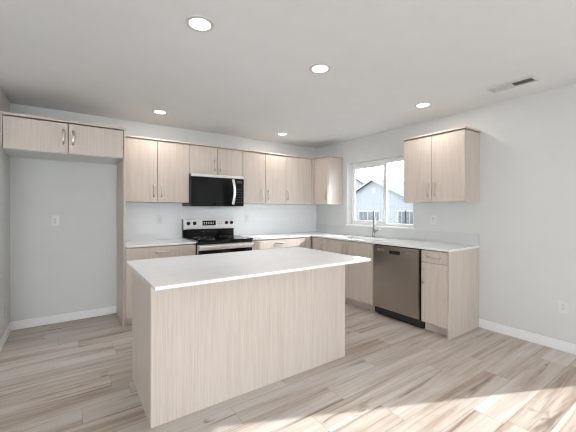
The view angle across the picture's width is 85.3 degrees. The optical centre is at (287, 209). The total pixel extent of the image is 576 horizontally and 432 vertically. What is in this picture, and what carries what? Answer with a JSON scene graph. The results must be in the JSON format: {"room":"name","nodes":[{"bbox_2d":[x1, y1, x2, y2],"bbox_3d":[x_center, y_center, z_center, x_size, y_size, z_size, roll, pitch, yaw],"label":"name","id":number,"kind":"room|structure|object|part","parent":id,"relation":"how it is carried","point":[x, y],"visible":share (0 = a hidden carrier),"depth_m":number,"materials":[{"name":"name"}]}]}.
{"room":"kitchen","nodes":[
{"label":"kitchen","id":0,"kind":"room"},
{"bbox_2d":[0,86,9,338],"bbox_3d":[-2.834,0.078,2.999,0.165,2.435,0.740,0,0,-35],"label":"wall","id":1,"kind":"structure","parent":0,"point":[4,102],"depth_m":3.08,"materials":[{"name":"paint"}]},
{"bbox_2d":[0,322,10,351],"bbox_3d":[-2.759,1.250,3.044,0.013,0.092,0.727,0,0,-35],"label":"baseboard","id":2,"kind":"structure","parent":1,"relation":"attached to","point":[4,337],"depth_m":3.06,"materials":[{"name":"white paint"}]},
{"bbox_2d":[10,103,315,321],"bbox_3d":[-1.274,0.081,4.634,4.593,2.435,0.165,0,0,-35],"label":"wall","id":3,"kind":"structure","parent":0,"point":[70,266],"depth_m":3.64,"materials":[{"name":"paint"}]},
{"bbox_2d":[51,216,58,225],"bbox_3d":[-2.656,0.131,3.568,0.074,0.118,0.008,0,0,-35],"label":"wall outlet","id":4,"kind":"object","parent":3,"relation":"attached to","point":[54,219],"visible":1,"depth_m":3.56,"materials":[{"name":"white plastic"}]},
{"bbox_2d":[11,306,115,330],"bbox_3d":[-2.562,1.250,3.632,1.007,0.092,0.013,0,0,-35],"label":"baseboard","id":5,"kind":"structure","parent":3,"relation":"attached to","point":[15,325],"depth_m":3.60,"materials":[{"name":"white paint"}]},
{"bbox_2d":[0,111,126,164],"bbox_3d":[-2.361,-0.727,3.376,1.036,0.333,0.658,0,0,-35],"label":"upper cabinet","id":6,"kind":"object","parent":3,"relation":"attached to","point":[21,135],"visible":1,"depth_m":3.13,"materials":[{"name":"brown wood"}]},
{"bbox_3d":[-2.407,-0.712,3.001,0.485,0.294,0.019,0,0,-35],"label":"door","id":7,"kind":"part","parent":6,"relation":"part of","materials":[{"name":"brown wood"}]},
{"bbox_3d":[-2.390,-0.563,3.391,1.004,0.005,0.600,0,0,-35],"label":"panel","id":8,"kind":"part","parent":6,"relation":"part of","materials":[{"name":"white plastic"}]},
{"bbox_3d":[-2.223,-0.724,3.095,0.018,0.154,0.039,0,0,-35],"label":"pull handle","id":9,"kind":"part","parent":6,"relation":"part of","materials":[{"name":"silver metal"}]},
{"bbox_3d":[-2.368,-0.882,3.387,1.036,0.024,0.632,0,0,-35],"label":"trim","id":10,"kind":"part","parent":6,"relation":"part of","materials":[{"name":"brown wood"}]},
{"bbox_3d":[-2.156,-0.724,3.142,0.018,0.154,0.039,0,0,-35],"label":"pull handle","id":11,"kind":"part","parent":6,"relation":"part of","materials":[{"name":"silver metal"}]},
{"bbox_3d":[-2.003,-0.711,3.282,0.486,0.294,0.019,0,0,-35],"label":"door","id":12,"kind":"part","parent":6,"relation":"part of","materials":[{"name":"brown wood"}]},
{"bbox_2d":[126,138,188,202],"bbox_3d":[-1.704,-0.472,4.010,0.784,0.760,0.366,0,0,-35],"label":"upper cabinet","id":13,"kind":"object","parent":3,"relation":"attached to","point":[156,172],"visible":0.98,"depth_m":3.88,"materials":[{"name":"brown wood"}]},
{"bbox_3d":[-1.788,-0.472,3.786,0.387,0.754,0.019,0,0,-35],"label":"door","id":14,"kind":"part","parent":13,"relation":"part of","materials":[{"name":"brown wood"}]},
{"bbox_3d":[-1.721,-0.094,4.033,0.783,0.004,0.310,0,0,-35],"label":"panel","id":15,"kind":"part","parent":13,"relation":"part of","materials":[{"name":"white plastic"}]},
{"bbox_3d":[-1.466,-0.471,4.010,0.387,0.754,0.019,0,0,-35],"label":"door","id":16,"kind":"part","parent":13,"relation":"part of","materials":[{"name":"brown wood"}]},
{"bbox_2d":[126,135,342,159],"bbox_3d":[-0.606,-0.863,4.574,3.234,0.026,0.693,0,0,-35],"label":"crown molding","id":17,"kind":"structure","parent":13,"relation":"on","point":[127,136],"depth_m":4.38,"materials":[{"name":"brown wood"}]},
{"bbox_2d":[189,145,242,176],"bbox_3d":[-1.061,-0.663,4.457,0.780,0.375,0.366,0,0,-35],"label":"upper cabinet","id":18,"kind":"object","parent":3,"relation":"attached to","point":[202,160],"visible":0.96,"depth_m":4.31,"materials":[{"name":"brown wood"}]},
{"bbox_3d":[-1.144,-0.663,4.233,0.384,0.369,0.019,0,0,-35],"label":"door","id":19,"kind":"part","parent":18,"relation":"part of","materials":[{"name":"brown wood"}]},
{"bbox_2d":[182,173,243,206],"bbox_3d":[-1.041,-0.259,4.410,0.758,0.428,0.450,0,0,-35],"label":"microwave","id":20,"kind":"object","parent":18,"relation":"attached to","point":[204,189],"visible":0.99,"depth_m":4.25,"materials":[{"name":"black metal"}]},
{"bbox_3d":[-1.009,-0.242,4.240,0.614,0.383,0.026,0,0,-35],"label":"door","id":21,"kind":"part","parent":20,"relation":"part of","materials":[{"name":"black glass"}]},
{"bbox_3d":[-0.754,-0.249,4.368,0.058,0.352,0.038,0,0,37],"label":"door handle","id":22,"kind":"part","parent":20,"relation":"part of","materials":[{"name":"metal"}]},
{"bbox_3d":[-0.697,-0.241,4.457,0.138,0.383,0.026,0,0,-35],"label":"control panel","id":23,"kind":"part","parent":20,"relation":"part of","materials":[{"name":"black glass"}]},
{"bbox_3d":[-0.824,-0.663,4.456,0.386,0.369,0.019,0,0,-35],"label":"door","id":24,"kind":"part","parent":18,"relation":"part of","materials":[{"name":"brown wood"}]},
{"bbox_2d":[125,202,316,240],"bbox_3d":[-0.802,0.155,4.856,3.234,0.487,0.008,0,0,-35],"label":"tile backsplash","id":25,"kind":"structure","parent":3,"relation":"attached to","point":[141,218],"depth_m":4.69,"materials":[{"name":"white tile"}]},
{"bbox_2d":[157,215,162,223],"bbox_3d":[-1.723,0.134,4.205,0.074,0.118,0.008,0,0,-35],"label":"wall outlet","id":26,"kind":"object","parent":25,"relation":"attached to","point":[159,217],"visible":1,"depth_m":4.20,"materials":[{"name":"white plastic"}]},
{"bbox_2d":[244,214,248,221],"bbox_3d":[-0.657,0.136,4.946,0.074,0.118,0.008,0,0,-35],"label":"wall outlet","id":27,"kind":"object","parent":25,"relation":"attached to","point":[246,216],"visible":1,"depth_m":4.94,"materials":[{"name":"white plastic"}]},
{"bbox_2d":[243,152,285,203],"bbox_3d":[-0.428,-0.469,4.897,0.761,0.760,0.366,0,0,-35],"label":"upper cabinet","id":28,"kind":"object","parent":3,"relation":"attached to","point":[264,175],"visible":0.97,"depth_m":4.77,"materials":[{"name":"brown wood"}]},
{"bbox_3d":[-0.507,-0.470,4.676,0.374,0.754,0.019,0,0,-35],"label":"door","id":29,"kind":"part","parent":28,"relation":"part of","materials":[{"name":"brown wood"}]},
{"bbox_3d":[-0.194,-0.469,4.893,0.376,0.754,0.019,0,0,-35],"label":"door","id":30,"kind":"part","parent":28,"relation":"part of","materials":[{"name":"brown wood"}]},
{"bbox_2d":[286,157,321,204],"bbox_3d":[0.256,-0.468,5.372,0.903,0.760,0.366,0,0,-35],"label":"upper cabinet","id":31,"kind":"object","parent":3,"relation":"attached to","point":[299,171],"visible":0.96,"depth_m":5.16,"materials":[{"name":"brown wood"}]},
{"bbox_3d":[0.177,-0.469,5.151,0.516,0.754,0.019,0,0,-35],"label":"door","id":32,"kind":"part","parent":31,"relation":"part of","materials":[{"name":"brown wood"}]},
{"bbox_2d":[0,0,575,147],"bbox_3d":[-0.158,-1.212,-0.010,8.065,0.150,9.065,0,0,-35],"label":"ceiling","id":33,"kind":"structure","parent":0,"point":[250,76],"depth_m":2.38,"materials":[{"name":"paint"}]},
{"bbox_2d":[152,110,167,113],"bbox_3d":[-1.492,-1.135,3.648,0.172,0.004,0.172,0,0,-35],"label":"recessed light","id":34,"kind":"object","parent":33,"relation":"in","point":[153,111],"visible":1,"depth_m":3.64,"materials":[{"name":"paint"}]},
{"bbox_2d":[185,15,213,31],"bbox_3d":[-0.539,-1.135,1.916,0.172,0.004,0.172,0,0,-35],"label":"recessed light","id":35,"kind":"object","parent":33,"relation":"in","point":[197,23],"visible":1,"depth_m":1.91,"materials":[{"name":"paint"}]},
{"bbox_2d":[309,64,330,73],"bbox_3d":[0.258,-1.133,2.521,0.172,0.004,0.172,0,0,-35],"label":"recessed light","id":36,"kind":"object","parent":33,"relation":"in","point":[317,68],"visible":1,"depth_m":2.51,"materials":[{"name":"paint"}]},
{"bbox_2d":[415,102,431,107],"bbox_3d":[1.462,-1.131,3.390,0.172,0.004,0.172,0,0,-35],"label":"recessed light","id":37,"kind":"object","parent":33,"relation":"in","point":[424,104],"visible":1,"depth_m":3.38,"materials":[{"name":"paint"}]},
{"bbox_2d":[486,75,539,92],"bbox_3d":[2.024,-1.126,2.825,0.155,0.012,0.368,0,0,-35],"label":"ceiling vent","id":38,"kind":"object","parent":33,"relation":"in","point":[530,79],"visible":1,"depth_m":2.81,"materials":[{"name":"metal"}]},
{"bbox_2d":[0,302,575,431],"bbox_3d":[-0.162,1.359,-0.011,8.065,0.120,9.065,0,0,-35],"label":"floor","id":39,"kind":"structure","parent":0,"point":[393,375],"depth_m":2.29,"materials":[{"name":"wood"}]},
{"bbox_2d":[116,130,125,327],"bbox_3d":[-1.964,0.214,3.675,0.020,2.165,0.620,0,0,-35],"label":"end panel","id":40,"kind":"object","parent":39,"relation":"on","point":[121,166],"visible":0.76,"depth_m":3.54,"materials":[{"name":"brown wood"}]},
{"bbox_2d":[125,244,195,325],"bbox_3d":[-1.625,0.858,3.883,0.772,0.879,0.666,0,0,-35],"label":"base cabinet","id":41,"kind":"object","parent":39,"relation":"on","point":[150,252],"visible":0.33,"depth_m":3.52,"materials":[{"name":"brown wood"}]},
{"bbox_3d":[-1.621,0.886,3.538,0.381,0.615,0.019,0,0,-35],"label":"door","id":42,"kind":"part","parent":41,"relation":"part of","materials":[{"name":"brown wood"}]},
{"bbox_2d":[125,238,195,247],"bbox_3d":[-1.630,0.407,3.893,0.776,0.020,0.644,0,0,-35],"label":"countertop","id":43,"kind":"structure","parent":41,"relation":"on","point":[174,241],"depth_m":3.78,"materials":[{"name":"white stone"}]},
{"bbox_3d":[-1.461,0.502,3.648,0.769,0.142,0.019,0,0,-35],"label":"drawer","id":44,"kind":"part","parent":41,"relation":"part of","materials":[{"name":"brown wood"}]},
{"bbox_2d":[182,218,253,254],"bbox_3d":[-0.968,0.716,4.292,0.765,1.165,0.723,0,0,-35],"label":"range","id":45,"kind":"object","parent":39,"relation":"on","point":[211,236],"visible":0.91,"depth_m":4.32,"materials":[{"name":"silver metal"}]},
{"bbox_3d":[-1.149,0.207,4.560,0.757,0.147,0.076,0,0,-35],"label":"control panel","id":46,"kind":"part","parent":45,"relation":"part of","materials":[{"name":"metal"}]},
{"bbox_2d":[183,235,252,242],"bbox_3d":[-0.962,0.395,4.285,0.765,0.021,0.615,0,0,-35],"label":"cooktop","id":47,"kind":"object","parent":45,"relation":"in","point":[197,238],"depth_m":4.16,"materials":[{"name":"black glass"}]},
{"bbox_3d":[-0.802,0.760,4.054,0.755,0.647,0.033,0,0,-35],"label":"oven door","id":48,"kind":"part","parent":45,"relation":"part of","materials":[{"name":"metal"}]},
{"bbox_3d":[-0.776,0.473,4.019,0.739,0.052,0.056,0,0,-35],"label":"door handle","id":49,"kind":"part","parent":45,"relation":"part of","materials":[{"name":"metal"}]},
{"bbox_2d":[132,265,344,427],"bbox_3d":[-0.355,0.859,2.603,1.609,0.880,0.705,0,0,-35],"label":"kitchen island","id":50,"kind":"object","parent":39,"relation":"on","point":[195,348],"visible":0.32,"depth_m":2.18,"materials":[{"name":"brown wood"}]},
{"bbox_3d":[-1.003,0.858,2.143,0.019,0.880,0.650,0,0,-35],"label":"panel","id":51,"kind":"part","parent":50,"relation":"part of","materials":[{"name":"brown wood"}]},
{"bbox_2d":[126,247,370,290],"bbox_3d":[-0.289,0.409,2.490,1.656,0.020,1.000,0,0,-35],"label":"island countertop","id":52,"kind":"structure","parent":50,"relation":"on","point":[181,271],"depth_m":2.23,"materials":[{"name":"white stone"}]},
{"bbox_2d":[252,237,310,249],"bbox_3d":[-0.240,0.860,4.846,1.056,0.879,0.666,0,0,-35],"label":"base cabinet","id":53,"kind":"object","parent":39,"relation":"on","point":[305,242],"visible":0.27,"depth_m":4.60,"materials":[{"name":"brown wood"}]},
{"bbox_2d":[237,231,479,251],"bbox_3d":[0.632,0.411,4.144,1.690,0.020,2.814,0,0,-35],"label":"countertop","id":54,"kind":"structure","parent":53,"relation":"on","point":[437,246],"depth_m":4.07,"materials":[{"name":"white stone"}]},
{"bbox_2d":[343,237,378,240],"bbox_3d":[1.031,0.523,4.437,0.394,0.202,0.714,0,0,-35],"label":"sink","id":55,"kind":"object","parent":54,"relation":"in","point":[343,237],"visible":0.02,"depth_m":4.67,"materials":[{"name":"silver metal"}]},
{"bbox_2d":[372,211,379,236],"bbox_3d":[1.266,0.209,4.497,0.101,0.385,0.212,0,0,10],"label":"faucet","id":56,"kind":"object","parent":54,"relation":"on","point":[373,228],"visible":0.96,"depth_m":4.53,"materials":[{"name":"silver metal"}]},
{"bbox_2d":[312,237,327,250],"bbox_3d":[0.699,0.862,4.943,0.666,0.879,0.278,0,0,-35],"label":"base cabinet","id":57,"kind":"object","parent":39,"relation":"on","point":[317,243],"visible":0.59,"depth_m":4.76,"materials":[{"name":"brown wood"}]},
{"bbox_3d":[0.476,0.815,4.763,0.019,0.763,0.232,0,0,-35],"label":"door","id":58,"kind":"part","parent":57,"relation":"part of","materials":[{"name":"brown wood"}]},
{"bbox_2d":[324,238,374,311],"bbox_3d":[1.043,0.862,4.447,0.666,0.879,0.922,0,0,-35],"label":"base cabinet","id":59,"kind":"object","parent":39,"relation":"on","point":[358,276],"visible":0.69,"depth_m":4.13,"materials":[{"name":"brown wood"}]},
{"bbox_3d":[0.675,0.816,4.476,0.019,0.763,0.450,0,0,-35],"label":"door","id":60,"kind":"part","parent":59,"relation":"part of","materials":[{"name":"brown wood"}]},
{"bbox_3d":[0.934,0.816,4.102,0.019,0.763,0.448,0,0,-35],"label":"door","id":61,"kind":"part","parent":59,"relation":"part of","materials":[{"name":"brown wood"}]},
{"bbox_2d":[373,244,424,328],"bbox_3d":[1.491,0.864,3.809,0.621,0.877,0.631,0,0,-35],"label":"dishwasher","id":62,"kind":"object","parent":39,"relation":"on","point":[396,269],"visible":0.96,"depth_m":3.60,"materials":[{"name":"metal"}]},
{"bbox_2d":[421,248,478,339],"bbox_3d":[1.762,0.863,3.412,0.666,0.879,0.306,0,0,-35],"label":"base cabinet","id":63,"kind":"object","parent":39,"relation":"on","point":[449,280],"visible":0.99,"depth_m":3.26,"materials":[{"name":"brown wood"}]},
{"bbox_3d":[1.522,0.496,3.257,0.019,0.122,0.278,0,0,-35],"label":"drawer","id":64,"kind":"part","parent":63,"relation":"part of","materials":[{"name":"brown wood"}]},
{"bbox_3d":[1.522,0.880,3.257,0.019,0.635,0.278,0,0,-35],"label":"door","id":65,"kind":"part","parent":63,"relation":"part of","materials":[{"name":"brown wood"}]},
{"bbox_3d":[1.859,0.863,3.305,0.630,0.879,0.019,0,0,-35],"label":"panel","id":66,"kind":"part","parent":63,"relation":"part of","materials":[{"name":"brown wood"}]},
{"bbox_2d":[316,84,575,343],"bbox_3d":[3.074,0.086,2.258,0.165,2.435,8.700,0,0,-35],"label":"wall","id":67,"kind":"structure","parent":0,"point":[524,218],"depth_m":3.18,"materials":[{"name":"paint"}]},
{"bbox_2d":[314,157,341,204],"bbox_3d":[0.660,-0.468,5.264,0.366,0.760,0.342,0,0,-35],"label":"upper cabinet","id":68,"kind":"object","parent":67,"relation":"attached to","point":[328,170],"visible":1,"depth_m":5.14,"materials":[{"name":"brown wood"}]},
{"bbox_3d":[0.558,-0.468,5.173,0.019,0.754,0.304,0,0,-35],"label":"door","id":69,"kind":"part","parent":68,"relation":"part of","materials":[{"name":"brown wood"}]},
{"bbox_2d":[346,224,414,229],"bbox_3d":[1.356,0.254,4.667,0.126,0.020,1.253,0,0,-35],"label":"trim","id":70,"kind":"structure","parent":67,"relation":"attached to","point":[412,228],"depth_m":4.54,"materials":[{"name":"white paint"}]},
{"bbox_2d":[352,156,413,227],"bbox_3d":[1.425,-0.251,4.717,0.056,0.994,1.217,0,0,-35],"label":"window","id":71,"kind":"structure","parent":67,"relation":"in","point":[384,162],"depth_m":4.74,"materials":[{"name":"white plastic"}]},
{"bbox_3d":[1.282,-0.244,4.917,0.026,0.897,0.659,0,0,-35],"label":"sash","id":72,"kind":"part","parent":71,"relation":"part of","materials":[{"name":"white plastic"}]},
{"bbox_2d":[316,224,478,245],"bbox_3d":[1.323,0.334,4.622,0.010,0.137,2.798,0,0,-35],"label":"tile backsplash","id":73,"kind":"structure","parent":67,"relation":"attached to","point":[421,235],"depth_m":4.19,"materials":[{"name":"white tile"}]},
{"bbox_2d":[430,215,435,224],"bbox_3d":[1.816,0.131,3.914,0.008,0.118,0.074,0,0,-35],"label":"wall outlet","id":74,"kind":"object","parent":67,"relation":"attached to","point":[432,217],"visible":1,"depth_m":3.91,"materials":[{"name":"white plastic"}]},
{"bbox_2d":[404,129,479,202],"bbox_3d":[1.767,-0.467,3.672,0.366,0.760,0.736,0,0,-35],"label":"upper cabinet","id":75,"kind":"object","parent":67,"relation":"attached to","point":[445,167],"visible":1,"depth_m":3.48,"materials":[{"name":"brown wood"}]},
{"bbox_3d":[1.550,-0.467,3.746,0.019,0.754,0.363,0,0,-35],"label":"door","id":76,"kind":"part","parent":75,"relation":"part of","materials":[{"name":"brown wood"}]},
{"bbox_2d":[401,126,480,140],"bbox_3d":[1.775,-0.860,3.678,0.348,0.026,0.776,0,0,-35],"label":"crown molding","id":77,"kind":"structure","parent":75,"relation":"on","point":[463,127],"depth_m":3.47,"materials":[{"name":"brown wood"}]},
{"bbox_3d":[1.790,-0.088,3.688,0.310,0.004,0.736,0,0,-35],"label":"panel","id":78,"kind":"part","parent":75,"relation":"part of","materials":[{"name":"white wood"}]},
{"bbox_3d":[1.760,-0.467,3.443,0.019,0.754,0.363,0,0,-35],"label":"door","id":79,"kind":"part","parent":75,"relation":"part of","materials":[{"name":"brown wood"}]},
{"bbox_2d":[479,319,575,354],"bbox_3d":[2.455,1.257,2.990,0.013,0.092,1.177,0,0,-35],"label":"baseboard","id":80,"kind":"structure","parent":67,"relation":"attached to","point":[560,345],"depth_m":3.08,"materials":[{"name":"white paint"}]},
{"bbox_2d":[558,300,567,313],"bbox_3d":[2.533,0.898,2.881,0.008,0.118,0.074,0,0,-35],"label":"wall outlet","id":81,"kind":"object","parent":67,"relation":"attached to","point":[562,305],"visible":1,"depth_m":2.88,"materials":[{"name":"white plastic"}]},
{"bbox_2d":[561,303,564,310],"bbox_3d":[2.531,0.898,2.880,0.003,0.068,0.034,0,0,-35],"label":"receptacle","id":82,"kind":"object","parent":81,"relation":"attached to","point":[562,304],"depth_m":2.88,"materials":[{"name":"white plastic"}]},
{"label":"outside","id":83,"kind":"structure","parent":0,"visible":0},
{"bbox_3d":[20.825,2.191,38.158,69.700,0.100,110.000,0,0,-35],"label":"ground","id":84,"kind":"structure","parent":83,"visible":0},
{"bbox_2d":[356,178,364,188],"bbox_3d":[9.712,-1.861,53.022,7.800,7.980,22.700,0,0,-35],"label":"house","id":85,"kind":"structure","parent":84,"relation":"on","point":[359,183],"depth_m":45.81,"materials":[{"name":"white"}]},
{"bbox_2d":[356,179,412,223],"bbox_3d":[13.071,-0.392,33.255,12.640,5.040,12.000,0,0,-35],"label":"house","id":86,"kind":"structure","parent":84,"relation":"on","point":[369,196],"depth_m":29.27,"materials":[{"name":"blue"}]},
{"bbox_3d":[7.401,0.759,30.838,0.012,1.120,1.000,0,0,-35],"label":"pane","id":87,"kind":"part","parent":86,"relation":"part of","materials":[{"name":"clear glass"}]},
{"bbox_3d":[7.957,0.760,30.037,0.012,1.120,0.650,0,0,-35],"label":"pane","id":88,"kind":"part","parent":86,"relation":"part of","materials":[{"name":"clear glass"}]},
{"bbox_3d":[8.356,0.760,29.462,0.012,1.120,0.450,0,0,-35],"label":"pane","id":89,"kind":"part","parent":86,"relation":"part of","materials":[{"name":"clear glass"}]},
{"bbox_3d":[9.897,0.722,27.245,0.012,1.100,0.650,0,0,-35],"label":"pane","id":90,"kind":"part","parent":86,"relation":"part of","materials":[{"name":"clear glass"}]},
{"bbox_3d":[10.339,0.722,26.608,0.012,1.100,0.700,0,0,-35],"label":"pane","id":91,"kind":"part","parent":86,"relation":"part of","materials":[{"name":"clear glass"}]}
]}

